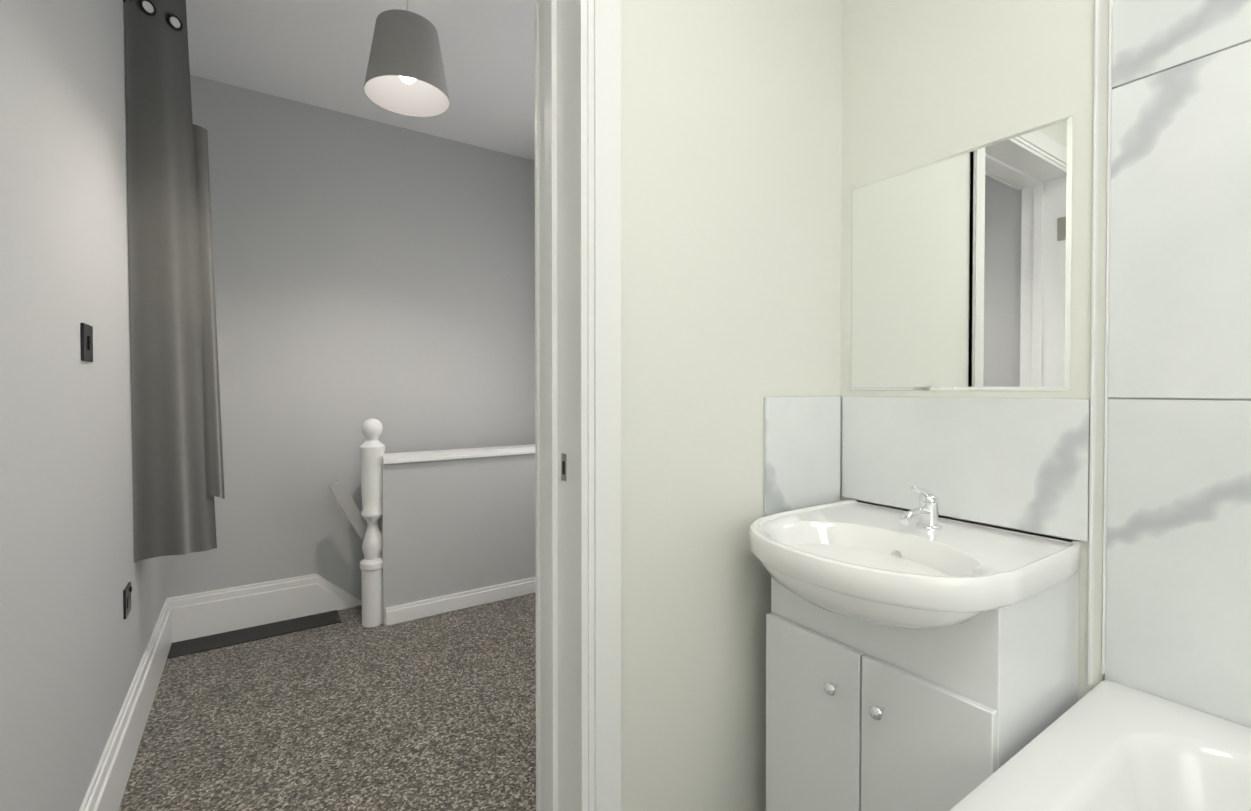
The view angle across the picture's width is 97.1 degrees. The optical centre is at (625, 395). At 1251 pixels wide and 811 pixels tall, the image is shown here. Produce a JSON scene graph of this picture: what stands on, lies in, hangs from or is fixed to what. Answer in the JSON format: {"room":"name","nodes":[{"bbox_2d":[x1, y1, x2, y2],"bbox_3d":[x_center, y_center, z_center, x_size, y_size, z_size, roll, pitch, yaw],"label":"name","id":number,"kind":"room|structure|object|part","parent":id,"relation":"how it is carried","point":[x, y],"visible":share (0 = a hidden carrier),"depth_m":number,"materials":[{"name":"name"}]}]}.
{"room":"bathroom","nodes":[
{"label":"bathroom","id":0,"kind":"room"},
{"bbox_2d":[0,0,165,810],"bbox_3d":[-1.504,-0.056,1.548,0.120,2.710,2.245,-1,1,-34],"label":"wall","id":1,"kind":"structure","parent":0,"point":[73,644],"depth_m":1.14,"materials":[{"name":"grey paint"}]},
{"bbox_2d":[80,323,92,361],"bbox_3d":[-1.251,-0.122,1.287,0.010,0.086,0.086,-1,1,-34],"label":"light switch","id":2,"kind":"object","parent":1,"relation":"attached to","point":[86,334],"visible":1,"depth_m":1.27,"materials":[{"name":"black metal"}]},
{"bbox_2d":[123,582,131,618],"bbox_3d":[-1.502,0.618,1.670,0.010,0.086,0.086,-1,1,-34],"label":"electrical outlet","id":3,"kind":"object","parent":1,"relation":"attached to","point":[127,590],"visible":0.98,"depth_m":1.65,"materials":[{"name":"black metal"}]},
{"bbox_2d":[79,597,178,810],"bbox_3d":[-1.444,0.999,1.597,0.019,0.200,2.013,-1,1,-34],"label":"baseboard","id":4,"kind":"structure","parent":1,"relation":"attached to","point":[105,791],"depth_m":1.64,"materials":[{"name":"white wood"}]},
{"bbox_2d":[123,0,224,562],"bbox_3d":[-1.508,-0.409,1.856,0.244,1.932,0.234,-1,1,-34],"label":"curtain","id":5,"kind":"object","parent":1,"relation":"attached to","point":[177,471],"visible":1,"depth_m":1.83,"materials":[{"name":"grey fabric"}]},
{"bbox_2d":[118,592,535,810],"bbox_3d":[-0.583,1.192,2.125,2.075,0.200,2.145,-1,1,-34],"label":"floor","id":6,"kind":"structure","parent":0,"point":[350,712],"depth_m":1.86,"materials":[{"name":"carpet"}]},
{"bbox_2d":[167,610,340,658],"bbox_3d":[-1.674,1.085,2.534,0.646,0.004,0.166,-1,1,-34],"label":"threshold strip","id":7,"kind":"object","parent":6,"relation":"on","point":[210,642],"visible":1,"depth_m":2.51,"materials":[{"name":"black"}]},
{"bbox_2d":[328,418,535,626],"bbox_3d":[-0.764,0.593,2.932,1.422,0.976,0.160,-1,1,-34],"label":"stair railing","id":8,"kind":"object","parent":6,"relation":"on","point":[455,529],"visible":0.9,"depth_m":2.75,"materials":[{"name":"paint"},{"name":"wood"}]},
{"bbox_2d":[166,75,534,600],"bbox_3d":[-1.154,-0.075,3.064,2.155,2.710,0.120,-1,1,-34],"label":"wall","id":9,"kind":"structure","parent":0,"point":[381,272],"depth_m":2.79,"materials":[{"name":"grey paint"}]},
{"bbox_2d":[175,574,361,640],"bbox_3d":[-1.663,0.985,2.649,0.771,0.200,0.023,-1,1,-34],"label":"baseboard","id":10,"kind":"structure","parent":9,"relation":"attached to","point":[192,616],"depth_m":2.59,"materials":[{"name":"white wood"}]},
{"bbox_2d":[186,0,534,160],"bbox_3d":[0.097,-1.465,1.080,2.275,0.120,4.780,-1,1,-34],"label":"ceiling","id":11,"kind":"structure","parent":0,"point":[314,52],"depth_m":2.32,"materials":[{"name":"white paint"}]},
{"bbox_2d":[364,0,449,116],"bbox_3d":[-0.738,-1.212,1.871,0.270,0.404,0.270,-1,1,-34],"label":"pendant lamp","id":12,"kind":"object","parent":11,"relation":"hanging from","point":[405,73],"visible":1,"depth_m":1.80,"materials":[{"name":"grey fabric"}]},
{"bbox_3d":[-0.738,-1.106,1.873,0.060,0.096,0.060,-1,1,-34],"label":"bulb","id":13,"kind":"part","parent":12,"relation":"part of","materials":[{"name":"white glass"}]},
{"bbox_2d":[621,0,841,810],"bbox_3d":[-0.124,-0.049,1.070,1.635,2.710,0.090,-1,1,-34],"label":"wall","id":14,"kind":"structure","parent":0,"point":[731,144],"depth_m":1.23,"materials":[{"name":"white paint"}]},
{"bbox_2d":[840,0,1108,700],"bbox_3d":[0.813,-0.053,1.321,0.200,2.710,0.540,-1,1,-34],"label":"wall","id":15,"kind":"structure","parent":0,"point":[925,81],"depth_m":1.19,"materials":[{"name":"white paint"}]},
{"bbox_2d":[850,115,1072,390],"bbox_3d":[0.726,-0.277,1.262,0.004,0.530,0.475,-1,1,-34],"label":"wall mirror","id":16,"kind":"object","parent":15,"relation":"attached to","point":[960,270],"visible":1,"depth_m":1.21,"materials":[{"name":"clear mirror"}]},
{"bbox_2d":[764,0,1250,727],"bbox_3d":[0.996,-0.140,0.367,0.718,2.509,2.324,-1,1,-34],"label":"marble wall tiles","id":17,"kind":"structure","parent":15,"relation":"attached to","point":[1176,600],"depth_m":1.03,"materials":[{"name":"grey tile"}]},
{"bbox_3d":[0.564,1.218,0.136,1.755,0.200,2.435,-1,1,-34],"label":"floor","id":18,"kind":"structure","parent":0,"visible":0},
{"bbox_2d":[749,485,1080,810],"bbox_3d":[0.526,0.647,1.123,0.504,0.917,0.503,-1,1,-34],"label":"bathroom vanity","id":19,"kind":"object","parent":18,"relation":"on","point":[923,656],"visible":1,"depth_m":1.01,"materials":[{"name":"white"}]},
{"bbox_2d":[950,681,1250,810],"bbox_3d":[1.142,0.840,0.158,0.704,0.555,1.771,-1,1,-34],"label":"bathtub","id":20,"kind":"object","parent":18,"relation":"on","point":[1108,746],"visible":1,"depth_m":0.87,"materials":[{"name":"white ceramic"}]},
{"bbox_3d":[0.066,-0.052,1.252,2.155,2.710,0.180,-1,1,-34],"label":"wall","id":21,"kind":"structure","parent":0,"visible":0},
{"bbox_2d":[534,0,620,810],"bbox_3d":[-0.449,0.051,0.907,0.912,2.113,0.224,-1,1,-34],"label":"door frame","id":22,"kind":"structure","parent":21,"relation":"attached to","point":[577,48],"depth_m":1.06,"materials":[{"name":"white wood"}]}
]}

